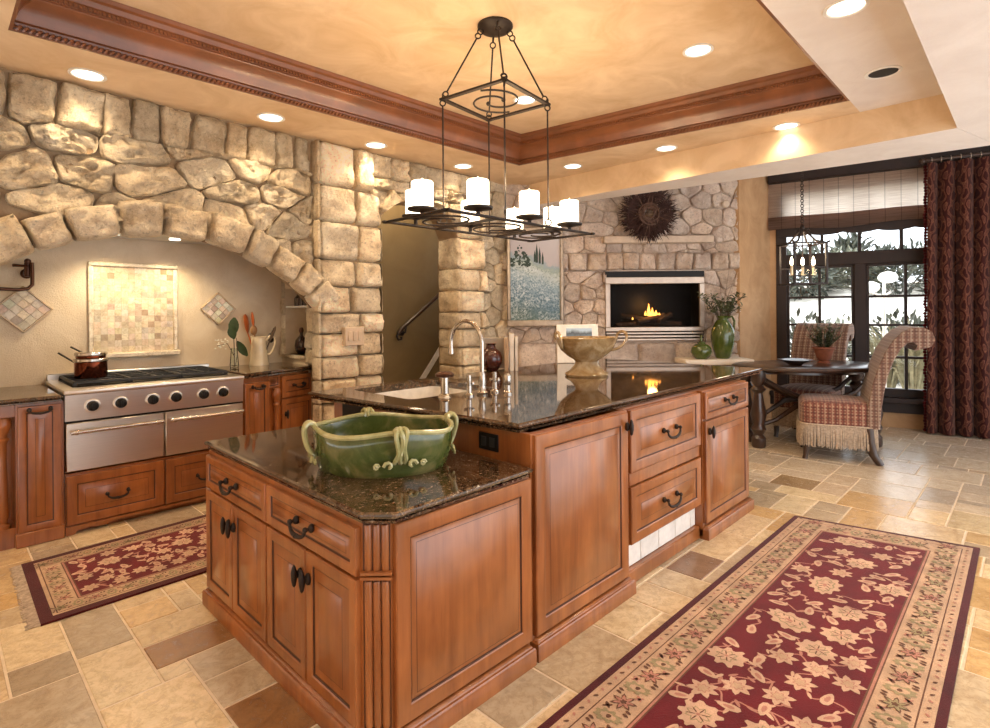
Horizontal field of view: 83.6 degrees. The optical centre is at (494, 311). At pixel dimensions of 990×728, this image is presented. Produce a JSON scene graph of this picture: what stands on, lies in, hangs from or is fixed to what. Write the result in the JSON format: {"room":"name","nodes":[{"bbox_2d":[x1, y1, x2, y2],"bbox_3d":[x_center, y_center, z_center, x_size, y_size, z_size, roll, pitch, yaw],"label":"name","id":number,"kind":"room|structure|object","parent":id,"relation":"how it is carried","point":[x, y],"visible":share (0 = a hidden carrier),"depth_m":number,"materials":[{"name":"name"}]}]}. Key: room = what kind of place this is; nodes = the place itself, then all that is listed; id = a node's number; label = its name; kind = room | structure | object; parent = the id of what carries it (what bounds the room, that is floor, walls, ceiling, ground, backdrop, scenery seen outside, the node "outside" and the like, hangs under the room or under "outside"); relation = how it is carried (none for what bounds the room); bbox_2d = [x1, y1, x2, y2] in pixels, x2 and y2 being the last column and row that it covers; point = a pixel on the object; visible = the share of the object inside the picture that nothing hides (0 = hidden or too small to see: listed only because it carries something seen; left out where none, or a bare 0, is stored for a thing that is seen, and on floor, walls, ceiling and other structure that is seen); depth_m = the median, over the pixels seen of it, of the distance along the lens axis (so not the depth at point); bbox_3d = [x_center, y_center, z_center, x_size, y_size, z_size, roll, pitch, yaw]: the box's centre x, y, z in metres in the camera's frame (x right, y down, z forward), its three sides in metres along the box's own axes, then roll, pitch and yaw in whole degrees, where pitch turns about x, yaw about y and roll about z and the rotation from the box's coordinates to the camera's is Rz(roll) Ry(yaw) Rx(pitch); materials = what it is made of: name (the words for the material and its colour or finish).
{"room":"kitchen","nodes":[
{"label":"kitchen","id":0,"kind":"room"},
{"bbox_2d":[0,238,281,387],"bbox_3d":[-3.240,0.196,3.870,0.615,2.500,4.420,0,0,44],"label":"wall","id":1,"kind":"structure","parent":0,"point":[204,271],"depth_m":4.51,"materials":[{"name":"paint"}]},
{"bbox_2d":[0,258,34,291],"bbox_3d":[-3.502,-0.228,3.760,0.145,0.311,0.617,0,0,33],"label":"pot filler","id":2,"kind":"object","parent":1,"relation":"attached to","point":[27,272],"visible":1,"depth_m":3.95,"materials":[{"name":"brown metal"}]},
{"bbox_2d":[0,286,52,332],"bbox_3d":[-3.413,-0.018,4.003,0.022,0.340,0.340,0,0,44],"label":"tile inset","id":3,"kind":"structure","parent":1,"relation":"attached to","point":[14,297],"depth_m":4.00,"materials":[{"name":"stone"}]},
{"bbox_2d":[88,261,180,357],"bbox_3d":[-2.915,-0.016,4.488,0.059,0.758,0.644,0,0,44],"label":"mosaic panel","id":4,"kind":"object","parent":1,"relation":"attached to","point":[133,307],"visible":0.98,"depth_m":4.49,"materials":[{"name":"stone"}]},
{"bbox_2d":[112,233,210,244],"bbox_3d":[-2.735,-0.769,4.335,0.480,0.378,1.300,0,0,44],"label":"range hood","id":5,"kind":"object","parent":1,"relation":"attached to","point":[162,238],"visible":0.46,"depth_m":4.49,"materials":[{"name":"silver metal"}]},
{"bbox_2d":[200,292,235,324],"bbox_3d":[-2.480,-0.029,4.960,0.022,0.296,0.296,0,0,44],"label":"tile inset","id":6,"kind":"structure","parent":1,"relation":"attached to","point":[217,308],"depth_m":4.96,"materials":[{"name":"stone"}]},
{"bbox_2d":[0,68,339,419],"bbox_3d":[-2.872,-0.037,3.567,0.328,2.980,4.300,0,0,44],"label":"wall","id":7,"kind":"structure","parent":0,"point":[78,163],"depth_m":3.91,"materials":[{"name":"beige stone"}]},
{"bbox_2d":[310,139,487,421],"bbox_3d":[-0.929,-0.053,5.663,0.465,2.980,2.093,0,0,44],"label":"wall","id":8,"kind":"structure","parent":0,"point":[358,186],"depth_m":5.16,"materials":[{"name":"beige stone"}]},
{"bbox_2d":[280,281,318,372],"bbox_3d":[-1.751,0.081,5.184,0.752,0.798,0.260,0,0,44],"label":"niche","id":9,"kind":"object","parent":8,"relation":"in","point":[308,357],"visible":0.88,"depth_m":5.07,"materials":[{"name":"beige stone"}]},
{"bbox_2d":[294,327,305,353],"bbox_3d":[-1.855,0.272,5.301,0.148,0.255,0.118,0,0,44],"label":"bottle","id":10,"kind":"object","parent":9,"relation":"on","point":[299,342],"visible":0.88,"depth_m":5.25,"materials":[{"name":"brown glass"}]},
{"bbox_2d":[342,327,363,345],"bbox_3d":[-1.284,0.219,5.016,0.068,0.167,0.190,0,0,44],"label":"light switch","id":11,"kind":"object","parent":8,"relation":"attached to","point":[351,336],"visible":1,"depth_m":4.98,"materials":[{"name":"plastic"}]},
{"bbox_2d":[378,205,438,382],"bbox_3d":[-0.661,-0.420,6.854,0.790,3.710,3.500,0,0,44],"label":"wall","id":12,"kind":"structure","parent":0,"point":[409,262],"depth_m":6.85,"materials":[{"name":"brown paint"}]},
{"bbox_2d":[396,293,438,340],"bbox_3d":[-0.719,-0.203,7.135,0.115,1.090,1.407,0,0,44],"label":"handrail","id":13,"kind":"object","parent":12,"relation":"attached to","point":[400,331],"visible":0.66,"depth_m":6.77,"materials":[{"name":"brown wood"}]},
{"bbox_2d":[420,347,438,378],"bbox_3d":[-0.632,0.345,7.286,0.020,1.480,1.150,0,0,44],"label":"trim","id":14,"kind":"structure","parent":12,"relation":"attached to","point":[436,355],"depth_m":7.08,"materials":[{"name":"white paint"}]},
{"bbox_2d":[112,0,813,133],"bbox_3d":[-0.094,-1.824,3.429,3.700,0.050,5.200,0,0,44],"label":"ceiling","id":15,"kind":"structure","parent":0,"point":[589,58],"depth_m":3.71,"materials":[{"name":"paint"}]},
{"bbox_2d":[382,16,594,241],"bbox_3d":[-0.003,-1.159,3.485,0.623,1.281,1.340,0,0,44],"label":"chandelier","id":16,"kind":"object","parent":15,"relation":"hanging from","point":[418,199],"visible":1,"depth_m":3.38,"materials":[{"name":"metal"}]},
{"bbox_2d":[405,189,419,213],"bbox_3d":[-0.476,-0.660,3.321,0.124,0.173,0.124,0,0,44],"label":"candle","id":17,"kind":"object","parent":16,"relation":"on","point":[408,192],"depth_m":3.27,"materials":[{"name":"white wax"}]},
{"bbox_2d":[411,179,432,205],"bbox_3d":[-0.406,-0.660,3.085,0.124,0.173,0.124,0,0,44],"label":"candle","id":18,"kind":"object","parent":16,"relation":"on","point":[421,189],"depth_m":3.03,"materials":[{"name":"white wax"}]},
{"bbox_2d":[461,200,479,221],"bbox_3d":[-0.162,-0.662,3.643,0.124,0.173,0.124,0,0,44],"label":"candle","id":19,"kind":"object","parent":16,"relation":"on","point":[464,202],"depth_m":3.59,"materials":[{"name":"white wax"}]},
{"bbox_2d":[467,177,488,204],"bbox_3d":[-0.094,-0.663,3.061,0.124,0.173,0.124,0,0,44],"label":"candle","id":20,"kind":"object","parent":16,"relation":"on","point":[477,188],"depth_m":3.01,"materials":[{"name":"white wax"}]},
{"bbox_2d":[506,207,522,228],"bbox_3d":[0.138,-0.665,3.951,0.124,0.173,0.124,0,0,44],"label":"candle","id":21,"kind":"object","parent":16,"relation":"on","point":[512,213],"depth_m":3.90,"materials":[{"name":"white wax"}]},
{"bbox_2d":[519,189,539,214],"bbox_3d":[0.209,-0.665,3.372,0.124,0.173,0.124,0,0,44],"label":"candle","id":22,"kind":"object","parent":16,"relation":"on","point":[529,204],"depth_m":3.32,"materials":[{"name":"white wax"}]},
{"bbox_2d":[543,206,559,226],"bbox_3d":[0.404,-0.667,3.902,0.124,0.173,0.124,0,0,44],"label":"candle","id":23,"kind":"object","parent":16,"relation":"on","point":[554,212],"depth_m":3.85,"materials":[{"name":"white wax"}]},
{"bbox_2d":[560,198,578,221],"bbox_3d":[0.492,-0.667,3.663,0.124,0.173,0.124,0,0,44],"label":"candle","id":24,"kind":"object","parent":16,"relation":"on","point":[569,208],"depth_m":3.61,"materials":[{"name":"white wax"}]},
{"bbox_2d":[682,43,713,57],"bbox_3d":[1.404,-1.807,3.826,0.206,0.009,0.206,0,0,44],"label":"recessed light","id":25,"kind":"object","parent":15,"relation":"in","point":[700,49],"visible":1,"depth_m":3.83,"materials":[{"name":"white paint"}]},
{"bbox_2d":[0,0,942,184],"bbox_3d":[-0.836,-1.669,2.942,4.515,0.290,7.065,0,0,44],"label":"ceiling","id":26,"kind":"structure","parent":0,"point":[22,53],"depth_m":3.81,"materials":[{"name":"paint"}]},
{"bbox_2d":[67,67,106,81],"bbox_3d":[-2.589,-1.505,3.517,0.206,0.009,0.206,0,0,44],"label":"recessed light","id":27,"kind":"object","parent":26,"relation":"in","point":[80,73],"visible":1,"depth_m":3.51,"materials":[{"name":"white paint"}]},
{"bbox_2d":[257,112,284,121],"bbox_3d":[-1.744,-1.512,4.306,0.206,0.009,0.206,0,0,44],"label":"recessed light","id":28,"kind":"object","parent":26,"relation":"in","point":[269,117],"visible":1,"depth_m":4.30,"materials":[{"name":"white paint"}]},
{"bbox_2d":[8,0,849,165],"bbox_3d":[-0.003,-1.664,3.514,2.970,0.270,4.433,0,0,44],"label":"trim","id":29,"kind":"structure","parent":26,"relation":"attached to","point":[109,28],"depth_m":4.20,"materials":[{"name":"brown wood"}]},
{"bbox_2d":[772,122,799,130],"bbox_3d":[2.425,-1.545,4.607,0.206,0.009,0.206,0,0,44],"label":"recessed light","id":30,"kind":"object","parent":26,"relation":"in","point":[778,127],"visible":1,"depth_m":4.59,"materials":[{"name":"white paint"}]},
{"bbox_2d":[822,0,869,18],"bbox_3d":[1.777,-1.540,2.802,0.206,0.009,0.206,0,0,44],"label":"recessed light","id":31,"kind":"object","parent":26,"relation":"in","point":[838,9],"visible":1,"depth_m":2.81,"materials":[{"name":"white paint"}]},
{"bbox_2d":[864,65,902,79],"bbox_3d":[2.509,-1.545,3.575,0.206,0.009,0.206,0,0,44],"label":"recessed light","id":32,"kind":"object","parent":26,"relation":"in","point":[886,71],"visible":1,"depth_m":3.57,"materials":[{"name":"white paint"}]},
{"bbox_2d":[0,417,989,727],"bbox_3d":[1.474,1.508,4.657,7.766,0.200,11.652,0,0,44],"label":"floor","id":33,"kind":"structure","parent":0,"point":[156,658],"depth_m":2.51,"materials":[{"name":"stone"}]},
{"bbox_2d":[0,400,64,550],"bbox_3d":[-3.222,1.009,3.565,0.797,0.872,0.618,0,0,44],"label":"base cabinet","id":34,"kind":"object","parent":33,"relation":"on","point":[31,435],"visible":0.98,"depth_m":3.44,"materials":[{"name":"brown wood"}]},
{"bbox_2d":[0,384,62,406],"bbox_3d":[-3.255,0.552,3.584,0.819,0.040,0.615,0,0,44],"label":"countertop","id":35,"kind":"structure","parent":34,"relation":"on","point":[29,394],"depth_m":3.51,"materials":[{"name":"stone"}]},
{"bbox_2d":[8,515,206,630],"bbox_3d":[-1.801,1.427,3.511,0.984,0.015,1.930,0,0,44],"label":"runner rug","id":36,"kind":"object","parent":33,"relation":"on","point":[54,588],"visible":0.56,"depth_m":3.04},
{"bbox_2d":[64,449,209,535],"bbox_3d":[-2.618,1.243,4.194,0.783,0.395,1.116,0,0,44],"label":"base cabinet","id":37,"kind":"object","parent":33,"relation":"on","point":[100,496],"visible":0.7,"depth_m":3.81,"materials":[{"name":"brown wood"}]},
{"bbox_2d":[45,363,243,472],"bbox_3d":[-2.626,0.748,4.198,0.861,0.585,1.132,0,0,44],"label":"gas range","id":38,"kind":"object","parent":37,"relation":"on","point":[134,414],"visible":0.91,"depth_m":3.90,"materials":[{"name":"silver metal"}]},
{"bbox_2d":[58,352,108,378],"bbox_3d":[-2.967,0.380,4.007,0.401,0.175,0.210,0,0,33],"label":"saucepan","id":39,"kind":"object","parent":38,"relation":"on","point":[83,368],"visible":0.9,"depth_m":3.88,"materials":[{"name":"orange metal"}]},
{"bbox_2d":[70,346,106,358],"bbox_3d":[-2.962,0.292,4.027,0.401,0.078,0.194,0,0,44],"label":"lid","id":40,"kind":"object","parent":39,"relation":"on","point":[91,354],"visible":1,"depth_m":3.90,"materials":[{"name":"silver metal"}]},
{"bbox_2d":[45,363,243,395],"bbox_3d":[-2.646,0.496,4.216,0.809,0.080,1.132,0,0,44],"label":"cooktop","id":41,"kind":"object","parent":38,"relation":"in","point":[149,379],"depth_m":4.04,"materials":[{"name":"silver metal"}]},
{"bbox_2d":[242,371,310,434],"bbox_3d":[-2.003,0.983,4.886,0.781,0.905,0.726,0,0,44],"label":"base cabinet","id":42,"kind":"object","parent":33,"relation":"on","point":[282,401],"visible":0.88,"depth_m":4.64,"materials":[{"name":"brown wood"}]},
{"bbox_2d":[212,362,311,378],"bbox_3d":[-1.999,0.508,4.888,0.799,0.044,0.722,0,0,44],"label":"countertop","id":43,"kind":"structure","parent":42,"relation":"on","point":[277,368],"depth_m":4.75,"materials":[{"name":"stone"}]},
{"bbox_2d":[230,348,238,367],"bbox_3d":[-2.302,0.403,4.885,0.076,0.170,0.076,0,0,44],"label":"glass vase","id":44,"kind":"object","parent":43,"relation":"on","point":[231,348],"visible":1,"depth_m":4.87,"materials":[{"name":"clear"}]},
{"bbox_2d":[214,317,247,364],"bbox_3d":[-2.333,0.263,4.881,0.288,0.429,0.068,0,0,3],"label":"leafy sprig","id":45,"kind":"object","parent":44,"relation":"in","point":[233,326],"visible":1,"depth_m":4.88,"materials":[{"name":"green plant"}]},
{"bbox_2d":[249,335,275,365],"bbox_3d":[-2.150,0.348,5.091,0.206,0.278,0.204,0,0,44],"label":"pitcher","id":46,"kind":"object","parent":43,"relation":"on","point":[259,354],"visible":0.99,"depth_m":5.03,"materials":[{"name":"beige ceramic"}]},
{"bbox_2d":[202,450,536,727],"bbox_3d":[-0.649,1.049,2.456,1.490,0.752,0.804,0,0,44],"label":"base cabinet","id":47,"kind":"object","parent":33,"relation":"on","point":[419,621],"visible":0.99,"depth_m":1.96,"materials":[{"name":"brown wood"}]},
{"bbox_2d":[204,426,532,523],"bbox_3d":[-0.644,0.654,2.481,1.519,0.038,0.762,0,0,44],"label":"countertop","id":48,"kind":"structure","parent":47,"relation":"on","point":[281,455],"depth_m":2.10,"materials":[{"name":"stone"}]},
{"bbox_2d":[301,407,458,478],"bbox_3d":[-0.466,0.532,2.300,0.599,0.204,0.474,0,0,10],"label":"ceramic bowl","id":49,"kind":"object","parent":48,"relation":"on","point":[367,444],"visible":1,"depth_m":2.14,"materials":[{"name":"green ceramic"}]},
{"bbox_2d":[334,402,635,662],"bbox_3d":[-0.127,0.962,3.054,1.624,0.918,0.774,0,0,44],"label":"base cabinet","id":50,"kind":"object","parent":33,"relation":"on","point":[579,475],"visible":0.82,"depth_m":2.46,"materials":[{"name":"brown wood"}]},
{"bbox_2d":[479,431,498,451],"bbox_3d":[-0.029,0.568,2.422,0.120,0.075,0.010,0,0,44],"label":"outlet","id":51,"kind":"object","parent":50,"relation":"attached to","point":[487,441],"visible":1,"depth_m":2.42,"materials":[{"name":"black plastic"}]},
{"bbox_2d":[617,390,700,580],"bbox_3d":[0.453,0.958,3.630,1.571,0.918,0.873,0,0,44],"label":"base cabinet","id":52,"kind":"object","parent":33,"relation":"on","point":[664,463],"visible":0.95,"depth_m":3.08,"materials":[{"name":"brown wood"}]},
{"bbox_2d":[307,358,762,432],"bbox_3d":[0.507,0.477,3.821,1.588,0.042,3.065,0,0,44],"label":"countertop","id":53,"kind":"structure","parent":52,"relation":"on","point":[542,395],"depth_m":3.19,"materials":[{"name":"stone"}]},
{"bbox_2d":[374,386,465,398],"bbox_3d":[-0.431,0.609,3.357,0.608,0.206,0.659,0,0,44],"label":"sink","id":54,"kind":"object","parent":53,"relation":"in","point":[430,391],"visible":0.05,"depth_m":3.67,"materials":[{"name":"white ceramic"}]},
{"bbox_2d":[435,371,453,397],"bbox_3d":[-0.273,0.392,2.998,0.102,0.141,0.104,0,0,44],"label":"soap dispenser","id":55,"kind":"object","parent":53,"relation":"on","point":[444,375],"visible":1,"depth_m":2.98,"materials":[{"name":"silver metal"}]},
{"bbox_2d":[448,319,499,396],"bbox_3d":[-0.156,0.250,3.184,0.301,0.422,0.270,0,0,44],"label":"faucet","id":56,"kind":"object","parent":53,"relation":"on","point":[482,379],"visible":1,"depth_m":3.10,"materials":[{"name":"silver metal"}]},
{"bbox_2d":[479,343,502,370],"bbox_3d":[-0.032,0.354,4.360,0.182,0.212,0.184,0,0,44],"label":"vase","id":57,"kind":"object","parent":53,"relation":"on","point":[493,357],"visible":0.93,"depth_m":4.29,"materials":[{"name":"red ceramic"}]},
{"bbox_2d":[483,338,503,368],"bbox_3d":[-0.012,0.335,4.500,0.190,0.250,0.012,0,0,0],"label":"board","id":58,"kind":"object","parent":53,"relation":"on","point":[499,342],"visible":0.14,"depth_m":4.49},
{"bbox_2d":[503,373,511,394],"bbox_3d":[0.069,0.402,3.105,0.052,0.115,0.052,0,0,44],"label":"sprayer","id":59,"kind":"object","parent":53,"relation":"on","point":[507,376],"visible":1,"depth_m":3.09,"materials":[{"name":"silver metal"}]},
{"bbox_2d":[509,333,513,370],"bbox_3d":[0.131,0.314,4.418,0.034,0.290,0.203,0,0,0],"label":"book","id":60,"kind":"object","parent":53,"relation":"on","point":[511,335],"visible":1,"depth_m":4.32,"materials":[{"name":"beige paper"}]},
{"bbox_2d":[556,324,598,362],"bbox_3d":[0.737,0.283,4.975,0.370,0.344,0.129,0,0,0],"label":"photo frame","id":61,"kind":"object","parent":53,"relation":"on","point":[574,329],"visible":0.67,"depth_m":4.95,"materials":[{"name":"white paint"}]},
{"bbox_2d":[566,328,591,335],"bbox_3d":[0.752,0.200,4.945,0.230,0.109,0.018,0,0,0],"label":"picture","id":62,"kind":"object","parent":61,"relation":"attached to","point":[569,331],"depth_m":4.95},
{"bbox_2d":[554,330,627,377],"bbox_3d":[0.647,0.292,3.974,0.474,0.326,0.423,0,0,-27],"label":"pedestal bowl","id":63,"kind":"object","parent":53,"relation":"on","point":[586,351],"visible":1,"depth_m":3.87,"materials":[{"name":"ceramic"}]},
{"bbox_2d":[674,357,753,379],"bbox_3d":[2.523,0.969,6.390,0.770,0.872,0.400,0,0,0],"label":"hearth","id":64,"kind":"object","parent":33,"relation":"on","point":[688,360],"visible":0.06,"depth_m":6.19,"materials":[{"name":"stone"}]},
{"bbox_2d":[691,335,711,358],"bbox_3d":[2.348,0.397,6.300,0.230,0.275,0.230,0,0,44],"label":"jar","id":65,"kind":"object","parent":64,"relation":"on","point":[700,350],"visible":1,"depth_m":6.23,"materials":[{"name":"green ceramic"}]},
{"bbox_2d":[710,315,734,358],"bbox_3d":[2.617,0.287,6.360,0.264,0.492,0.264,0,0,44],"label":"vase","id":66,"kind":"object","parent":64,"relation":"on","point":[722,336],"visible":0.99,"depth_m":6.27,"materials":[{"name":"green ceramic"}]},
{"bbox_2d":[697,273,745,319],"bbox_3d":[2.594,-0.141,6.372,0.587,0.692,0.328,0,0,-5],"label":"leafy branches","id":67,"kind":"object","parent":66,"relation":"in","point":[729,306],"visible":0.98,"depth_m":6.32,"materials":[{"name":"green plant"}]},
{"bbox_2d":[692,379,753,540],"bbox_3d":[1.022,0.953,4.223,1.618,0.918,0.766,0,0,44],"label":"base cabinet","id":68,"kind":"object","parent":33,"relation":"on","point":[724,447],"visible":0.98,"depth_m":3.62,"materials":[{"name":"brown wood"}]},
{"bbox_2d":[537,516,979,727],"bbox_3d":[1.024,1.405,2.089,1.066,0.015,4.224,0,0,44],"label":"area rug","id":69,"kind":"object","parent":33,"relation":"on","point":[822,624],"visible":1,"depth_m":2.33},
{"bbox_2d":[731,360,891,447],"bbox_3d":[3.328,0.971,5.850,1.600,0.845,1.000,0,0,0],"label":"dining table","id":70,"kind":"object","parent":33,"relation":"on","point":[757,412],"visible":0.57,"depth_m":5.70,"materials":[{"name":"brown wood"}]},
{"bbox_2d":[778,358,812,365],"bbox_3d":[3.104,0.520,5.720,0.340,0.062,0.340,0,0,44],"label":"bowl","id":71,"kind":"object","parent":70,"relation":"on","point":[790,361],"visible":1,"depth_m":5.67,"materials":[{"name":"white ceramic"}]},
{"bbox_2d":[812,346,835,363],"bbox_3d":[3.524,0.460,5.930,0.218,0.175,0.220,0,0,44],"label":"plant pot","id":72,"kind":"object","parent":70,"relation":"on","point":[824,354],"visible":0.98,"depth_m":5.87,"materials":[{"name":"ceramic"}]},
{"bbox_2d":[805,322,843,346],"bbox_3d":[3.533,0.253,5.927,0.344,0.281,0.309,0,0,13],"label":"potted plant","id":73,"kind":"object","parent":72,"relation":"on","point":[829,337],"visible":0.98,"depth_m":5.89,"materials":[{"name":"green plant"}]},
{"bbox_2d":[772,323,853,443],"bbox_3d":[3.647,0.772,6.334,1.061,1.272,0.608,0,0,-44],"label":"dining chair","id":74,"kind":"object","parent":33,"relation":"on","point":[802,345],"visible":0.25,"depth_m":6.30,"materials":[{"name":"fabric"}]},
{"bbox_2d":[796,326,934,465],"bbox_3d":[3.479,0.774,5.291,1.061,1.272,0.608,0,0,27],"label":"dining chair","id":75,"kind":"object","parent":33,"relation":"on","point":[857,419],"visible":1,"depth_m":5.10,"materials":[{"name":"fabric"}]},
{"bbox_2d":[923,156,989,438],"bbox_3d":[5.423,-0.160,5.966,1.308,3.045,0.169,0,0,32],"label":"curtain","id":76,"kind":"object","parent":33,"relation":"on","point":[956,260],"visible":0.98,"depth_m":6.13,"materials":[{"name":"brown fabric"}]},
{"bbox_2d":[482,181,509,369],"bbox_3d":[-0.053,-0.225,6.613,0.296,3.310,0.600,0,0,44],"label":"wall","id":77,"kind":"structure","parent":0,"point":[493,296],"depth_m":6.55,"materials":[{"name":"beige stone"}]},
{"bbox_2d":[498,180,739,367],"bbox_3d":[1.401,-0.261,6.855,3.106,3.360,0.569,0,0,0],"label":"wall","id":78,"kind":"structure","parent":0,"point":[586,258],"depth_m":6.66,"materials":[{"name":"stone"}]},
{"bbox_2d":[507,227,563,326],"bbox_3d":[0.477,-0.416,6.575,0.670,1.175,0.090,0,0,0],"label":"painting","id":79,"kind":"object","parent":78,"relation":"attached to","point":[535,270],"visible":0.94,"depth_m":6.56,"materials":[{"name":"fabric"}]},
{"bbox_2d":[605,270,704,340],"bbox_3d":[1.919,-0.076,6.843,1.190,0.852,0.445,0,0,0],"label":"fireplace","id":80,"kind":"object","parent":78,"relation":"in","point":[649,305],"visible":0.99,"depth_m":6.83,"materials":[{"name":"black metal"}]},
{"bbox_2d":[602,235,713,243],"bbox_3d":[1.943,-0.862,6.645,1.300,0.082,0.210,0,0,0],"label":"mantel shelf","id":81,"kind":"object","parent":78,"relation":"attached to","point":[688,239],"visible":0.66,"depth_m":6.54,"materials":[{"name":"stone"}]},
{"bbox_2d":[617,190,681,244],"bbox_3d":[1.816,-1.145,6.502,0.768,0.737,0.172,0,0,0],"label":"wreath","id":82,"kind":"object","parent":81,"relation":"on","point":[641,225],"visible":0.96,"depth_m":6.49,"materials":[{"name":"brown plant"}]},
{"bbox_2d":[733,176,770,418],"bbox_3d":[3.273,-0.276,7.036,1.033,3.360,0.100,0,0,-44],"label":"wall","id":83,"kind":"structure","parent":0,"point":[753,241],"depth_m":6.95,"materials":[{"name":"beige paint"}]},
{"bbox_2d":[527,94,989,205],"bbox_3d":[2.023,-1.566,5.603,4.495,0.560,0.734,0,0,44],"label":"ceiling beam","id":84,"kind":"structure","parent":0,"point":[927,125],"depth_m":4.72,"materials":[{"name":"paint"}]},
{"bbox_2d":[770,230,926,429],"bbox_3d":[5.218,-0.291,6.482,3.620,3.360,0.220,0,0,32],"label":"wall","id":85,"kind":"structure","parent":0,"point":[898,420],"depth_m":7.29,"materials":[{"name":"beige paint"}]},
{"bbox_2d":[768,167,926,236],"bbox_3d":[4.323,-1.327,6.816,1.720,0.713,0.078,0,0,32],"label":"roman shade","id":86,"kind":"object","parent":85,"relation":"attached to","point":[889,200],"visible":0.91,"depth_m":6.78,"materials":[{"name":"white fabric"}]},
{"bbox_2d":[770,390,926,414],"bbox_3d":[4.909,1.111,6.515,3.000,0.180,0.120,0,0,32],"label":"baseboard","id":87,"kind":"structure","parent":85,"relation":"attached to","point":[890,404],"depth_m":6.55,"materials":[{"name":"brown wood"}]},
{"bbox_2d":[776,229,926,398],"bbox_3d":[4.955,-0.274,6.580,2.870,2.590,0.130,0,0,32],"label":"window","id":88,"kind":"structure","parent":85,"relation":"in","point":[859,261],"depth_m":6.83,"materials":[{"name":"brown wood"}]},
{"bbox_2d":[767,145,989,184],"bbox_3d":[4.978,-1.769,6.379,3.300,0.180,0.155,0,0,32],"label":"crown molding","id":89,"kind":"structure","parent":85,"relation":"attached to","point":[910,162],"depth_m":6.61,"materials":[{"name":"brown wood"}]},
{"bbox_2d":[919,151,989,163],"bbox_3d":[5.580,-1.721,5.863,1.734,0.073,0.068,0,0,32],"label":"curtain rod","id":90,"kind":"object","parent":85,"relation":"attached to","point":[922,160],"visible":0.98,"depth_m":6.14,"materials":[{"name":"brown wood"}]},
{"bbox_2d":[903,0,989,140],"bbox_3d":[1.903,-1.565,0.661,2.580,0.560,8.620,0,0,44],"label":"ceiling","id":91,"kind":"structure","parent":0,"point":[954,35],"depth_m":2.74,"materials":[{"name":"paint"}]},
{"bbox_3d":[3.763,-1.980,5.883,7.600,0.060,4.500,0,0,44],"label":"ceiling","id":92,"kind":"structure","parent":0,"visible":0},
{"bbox_2d":[776,171,830,285],"bbox_3d":[3.247,-1.115,5.850,0.396,1.660,0.359,0,0,0],"label":"lantern pendant","id":93,"kind":"object","parent":92,"relation":"hanging from","point":[802,230],"visible":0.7,"depth_m":5.84,"materials":[{"name":"metal"}]},
{"label":"outside","id":94,"kind":"structure","parent":0,"visible":0},
{"bbox_3d":[13.146,1.477,20.642,34.000,0.080,32.100,0,0,44],"label":"ground","id":95,"kind":"structure","parent":94,"visible":0},
{"bbox_2d":[790,307,851,360],"bbox_3d":[5.727,0.744,10.227,1.672,1.659,1.720,0,0,44],"label":"shrub","id":96,"kind":"object","parent":95,"relation":"on","point":[811,315],"visible":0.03,"depth_m":10.07,"materials":[{"name":"green plant"}]},
{"bbox_2d":[790,281,923,359],"bbox_3d":[8.982,0.132,21.665,34.000,2.734,16.000,0,0,32],"label":"hill","id":97,"kind":"structure","parent":95,"relation":"on","point":[837,307],"depth_m":18.82,"materials":[{"name":"white snow"}]},
{"bbox_2d":[787,240,845,300],"bbox_3d":[11.567,-1.346,21.057,3.048,2.732,3.031,0,0,44],"label":"tree","id":98,"kind":"object","parent":97,"relation":"on","point":[802,292],"visible":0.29,"depth_m":20.37,"materials":[{"name":"green plant"}]},
{"bbox_2d":[797,245,894,288],"bbox_3d":[13.938,-1.393,22.071,3.357,2.511,3.225,0,0,44],"label":"tree","id":99,"kind":"object","parent":97,"relation":"on","point":[847,279],"visible":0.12,"depth_m":21.41,"materials":[{"name":"green plant"}]},
{"bbox_2d":[824,232,878,283],"bbox_3d":[16.009,-2.241,24.957,2.208,3.379,2.298,0,0,9],"label":"tree","id":100,"kind":"object","parent":97,"relation":"on","point":[852,241],"visible":0.18,"depth_m":24.77,"materials":[{"name":"green plant"}]},
{"bbox_2d":[845,237,923,294],"bbox_3d":[14.689,-1.321,20.010,3.464,2.722,3.257,0,0,22],"label":"tree","id":101,"kind":"object","parent":97,"relation":"on","point":[873,274],"visible":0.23,"depth_m":19.48,"materials":[{"name":"green plant"}]},
{"bbox_2d":[847,320,917,387],"bbox_3d":[6.605,0.800,9.391,1.361,1.387,1.396,0,0,44],"label":"clump","id":102,"kind":"object","parent":95,"relation":"on","point":[892,379],"visible":0.2,"depth_m":9.33,"materials":[{"name":"green plant"}]},
{"bbox_2d":[869,272,897,386],"bbox_3d":[5.973,0.433,8.600,0.539,2.120,0.268,0,0,-2],"label":"garden lamp","id":103,"kind":"object","parent":95,"relation":"on","point":[885,277],"visible":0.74,"depth_m":8.56,"materials":[{"name":"white paint"}]},
{"bbox_2d":[869,308,926,385],"bbox_3d":[8.254,0.763,11.181,1.710,1.708,1.646,0,0,44],"label":"shrub","id":104,"kind":"object","parent":95,"relation":"on","point":[913,316],"visible":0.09,"depth_m":11.16,"materials":[{"name":"green plant"}]},
{"bbox_2d":[870,321,926,388],"bbox_3d":[6.779,0.790,8.973,1.360,1.404,1.437,0,0,44],"label":"clump","id":105,"kind":"object","parent":95,"relation":"on","point":[916,377],"visible":0.32,"depth_m":8.89,"materials":[{"name":"green plant"}]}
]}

